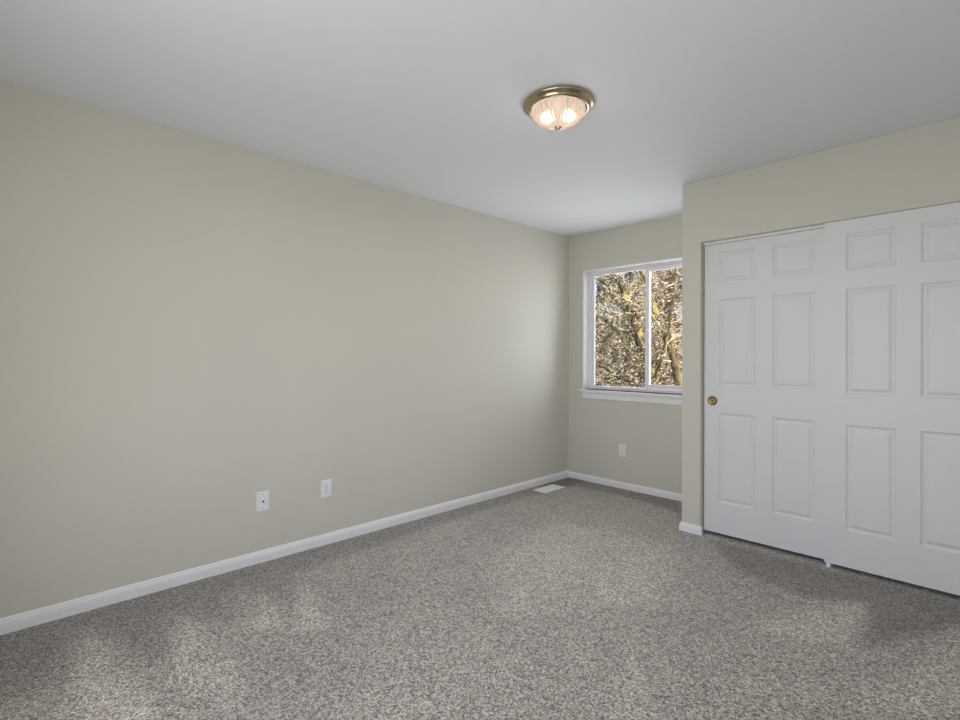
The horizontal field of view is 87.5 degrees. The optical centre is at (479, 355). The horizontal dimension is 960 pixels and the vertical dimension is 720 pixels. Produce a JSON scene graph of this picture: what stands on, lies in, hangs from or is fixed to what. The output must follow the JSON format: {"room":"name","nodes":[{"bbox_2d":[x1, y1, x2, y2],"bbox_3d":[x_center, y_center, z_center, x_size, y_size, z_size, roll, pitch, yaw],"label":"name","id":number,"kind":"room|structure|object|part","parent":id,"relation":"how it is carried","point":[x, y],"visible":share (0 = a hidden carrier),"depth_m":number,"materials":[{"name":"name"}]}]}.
{"room":"empty bedroom","nodes":[
{"label":"empty bedroom","id":0,"kind":"room"},
{"bbox_2d":[0,79,568,617],"bbox_3d":[-0.794,0.073,3.566,4.870,2.810,0.140,0,0,-44],"label":"wall","id":1,"kind":"structure","parent":0,"point":[193,326],"depth_m":2.84,"materials":[{"name":"beige paint"}]},
{"bbox_2d":[256,490,268,511],"bbox_3d":[-1.291,0.867,2.982,0.072,0.116,0.015,0,0,-44],"label":"outlet","id":2,"kind":"object","parent":1,"relation":"attached to","point":[262,498],"visible":1,"depth_m":2.98,"materials":[{"name":"white plastic"}]},
{"bbox_2d":[0,470,568,634],"bbox_3d":[-0.798,1.194,3.459,4.720,0.069,0.012,0,0,-44],"label":"baseboard","id":3,"kind":"structure","parent":1,"relation":"attached to","point":[9,624],"depth_m":2.85,"materials":[{"name":"white paint"}]},
{"bbox_2d":[321,479,330,498],"bbox_3d":[-1.001,0.868,3.266,0.072,0.116,0.008,0,0,-44],"label":"wall outlet","id":4,"kind":"object","parent":1,"relation":"attached to","point":[325,484],"visible":1,"depth_m":3.26,"materials":[{"name":"white plastic"}]},
{"bbox_2d":[0,477,959,719],"bbox_3d":[0.452,1.231,2.158,4.720,0.001,3.620,0,0,-44],"label":"floor","id":5,"kind":"structure","parent":0,"point":[581,600],"depth_m":2.23,"materials":[{"name":"grey carpet"}]},
{"bbox_2d":[534,484,564,492],"bbox_3d":[0.639,1.234,4.640,0.296,0.018,0.144,0,0,-44],"label":"floor vent","id":6,"kind":"object","parent":5,"relation":"on","point":[549,488],"visible":1,"depth_m":4.63,"materials":[{"name":"white metal"}]},
{"bbox_2d":[825,562,833,567],"bbox_3d":[2.066,1.215,2.957,0.101,0.038,0.028,0,0,-44],"label":"guide","id":7,"kind":"object","parent":5,"relation":"on","point":[828,564],"visible":0.61,"depth_m":2.92,"materials":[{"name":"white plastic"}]},
{"bbox_2d":[0,0,959,236],"bbox_3d":[0.458,-1.269,2.158,4.720,0.120,3.620,0,0,-44],"label":"ceiling","id":8,"kind":"structure","parent":0,"point":[425,98],"depth_m":2.18,"materials":[{"name":"white paint"}]},
{"bbox_2d":[523,85,593,130],"bbox_3d":[0.374,-1.142,2.397,0.338,0.133,0.338,0,0,-44],"label":"ceiling light","id":9,"kind":"object","parent":8,"relation":"attached to","point":[557,107],"visible":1,"depth_m":2.31,"materials":[{"name":"gold metal"}]},
{"bbox_2d":[568,214,681,493],"bbox_3d":[2.259,0.080,3.795,0.150,2.810,3.760,0,0,-44],"label":"wall","id":10,"kind":"structure","parent":0,"point":[651,433],"depth_m":4.67,"materials":[{"name":"beige paint"}]},
{"bbox_2d":[619,444,625,456],"bbox_3d":[1.320,0.880,4.657,0.008,0.116,0.072,0,0,-44],"label":"wall outlet","id":11,"kind":"object","parent":10,"relation":"attached to","point":[622,447],"visible":1,"depth_m":4.65,"materials":[{"name":"white plastic"}]},
{"bbox_2d":[569,471,681,501],"bbox_3d":[1.409,1.203,4.559,0.012,0.060,1.484,0,0,-44],"label":"baseboard","id":12,"kind":"structure","parent":10,"relation":"attached to","point":[632,487],"depth_m":4.61,"materials":[{"name":"white paint"}]},
{"bbox_2d":[579,257,681,405],"bbox_3d":[1.486,-0.210,4.575,0.181,1.262,1.281,0,0,-44],"label":"window","id":13,"kind":"structure","parent":10,"relation":"in","point":[627,395],"depth_m":4.68,"materials":[{"name":"white paint"}]},
{"bbox_3d":[1.351,-0.250,4.820,0.024,1.138,0.618,0,0,-44],"label":"fixed sash","id":14,"kind":"part","parent":13,"relation":"part of","materials":[{"name":"white plastic"}]},
{"bbox_3d":[1.718,-0.253,4.398,0.025,1.106,0.568,0,0,-44],"label":"sliding sash","id":15,"kind":"part","parent":13,"relation":"part of","materials":[{"name":"white plastic"}]},
{"bbox_2d":[682,117,959,532],"bbox_3d":[2.209,0.015,2.815,0.115,2.440,2.136,0,0,-44],"label":"wall","id":16,"kind":"structure","parent":0,"point":[918,167],"depth_m":3.08,"materials":[{"name":"beige paint"}]},
{"bbox_2d":[704,224,824,245],"bbox_3d":[2.081,-0.771,2.971,0.052,0.016,1.468,0,0,-44],"label":"door track","id":17,"kind":"object","parent":16,"relation":"attached to","point":[817,226],"visible":0.5,"depth_m":3.20,"materials":[{"name":"grey metal"}]},
{"bbox_2d":[704,228,824,558],"bbox_3d":[1.830,0.223,3.222,0.039,1.970,0.752,0,0,-44],"label":"door","id":18,"kind":"structure","parent":17,"relation":"hanging from","point":[764,330],"depth_m":3.21,"materials":[{"name":"white paint"}]},
{"bbox_3d":[1.596,0.308,3.441,0.006,0.065,0.065,0,0,-44],"label":"finger pull","id":19,"kind":"part","parent":18,"relation":"part of","materials":[{"name":"gold metal"}]},
{"bbox_2d":[824,202,959,595],"bbox_3d":[2.291,0.216,2.682,0.039,1.986,0.747,0,0,-44],"label":"door","id":20,"kind":"structure","parent":17,"relation":"hanging from","point":[892,341],"depth_m":2.72,"materials":[{"name":"white paint"}]},
{"bbox_3d":[1.761,0.014,3.785,0.582,2.440,0.115,0,0,-44],"label":"wall","id":21,"kind":"structure","parent":0,"visible":0},
{"bbox_2d":[679,521,702,535],"bbox_3d":[1.717,1.204,3.735,0.710,0.060,0.155,0,0,-44],"label":"baseboard","id":22,"kind":"structure","parent":21,"relation":"attached to","point":[690,528],"depth_m":3.48,"materials":[{"name":"white paint"}]},
{"label":"outside","id":23,"kind":"structure","parent":0,"visible":0},
{"bbox_3d":[23.270,4.481,47.406,89.100,0.400,110.000,0,0,-44],"label":"ground","id":24,"kind":"structure","parent":23,"visible":0},
{"bbox_2d":[596,328,622,386],"bbox_3d":[7.413,1.298,28.688,3.114,6.004,2.964,0,0,23],"label":"conifer","id":25,"kind":"object","parent":24,"relation":"on","point":[616,355],"visible":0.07,"depth_m":28.26,"materials":[{"name":"brown plant"}]},
{"bbox_2d":[595,272,644,385],"bbox_3d":[4.409,-1.123,16.723,6.914,10.832,5.525,0,0,-17],"label":"bare tree","id":26,"kind":"object","parent":24,"relation":"on","point":[601,278],"visible":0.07,"depth_m":16.75,"materials":[{"name":"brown plant"}]},
{"bbox_2d":[595,272,680,385],"bbox_3d":[5.497,-1.283,20.779,4.843,11.200,5.859,0,0,-18],"label":"bare tree","id":27,"kind":"object","parent":24,"relation":"on","point":[611,358],"visible":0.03,"depth_m":20.48,"materials":[{"name":"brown plant"}]},
{"bbox_2d":[595,268,681,387],"bbox_3d":[3.033,0.184,10.810,2.758,8.263,4.209,0,0,-44],"label":"bare tree","id":28,"kind":"object","parent":24,"relation":"on","point":[630,312],"visible":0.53,"depth_m":10.37,"materials":[{"name":"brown plant"}]},
{"bbox_2d":[595,268,681,387],"bbox_3d":[4.316,-0.036,11.556,2.372,8.655,3.455,0,0,-21],"label":"bare tree","id":29,"kind":"object","parent":24,"relation":"on","point":[665,316],"visible":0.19,"depth_m":11.52,"materials":[{"name":"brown plant"}]},
{"bbox_2d":[595,268,681,387],"bbox_3d":[3.926,-0.246,13.880,5.998,9.092,4.892,0,0,-44],"label":"bare tree","id":30,"kind":"object","parent":24,"relation":"on","point":[630,274],"visible":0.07,"depth_m":14.01,"materials":[{"name":"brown plant"}]},
{"bbox_2d":[595,267,681,385],"bbox_3d":[5.132,-0.771,14.297,4.780,10.110,4.743,0,0,-13],"label":"bare tree","id":31,"kind":"object","parent":24,"relation":"on","point":[625,276],"visible":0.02,"depth_m":14.40,"materials":[{"name":"brown plant"}]},
{"bbox_2d":[595,284,681,385],"bbox_3d":[4.173,-1.042,19.980,5.736,10.673,5.464,0,0,-8],"label":"bare tree","id":32,"kind":"object","parent":24,"relation":"on","point":[607,284],"visible":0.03,"depth_m":19.11,"materials":[{"name":"brown plant"}]},
{"bbox_2d":[596,269,681,386],"bbox_3d":[6.578,-0.963,17.699,6.225,10.515,4.516,0,0,8],"label":"bare tree","id":33,"kind":"object","parent":24,"relation":"on","point":[681,269],"visible":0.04,"depth_m":18.40,"materials":[{"name":"brown plant"}]},
{"bbox_2d":[639,268,681,385],"bbox_3d":[8.955,-1.526,21.262,5.410,11.660,5.301,0,0,24],"label":"bare tree","id":34,"kind":"object","parent":24,"relation":"on","point":[677,268],"visible":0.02,"depth_m":21.64,"materials":[{"name":"brown plant"}]}
]}

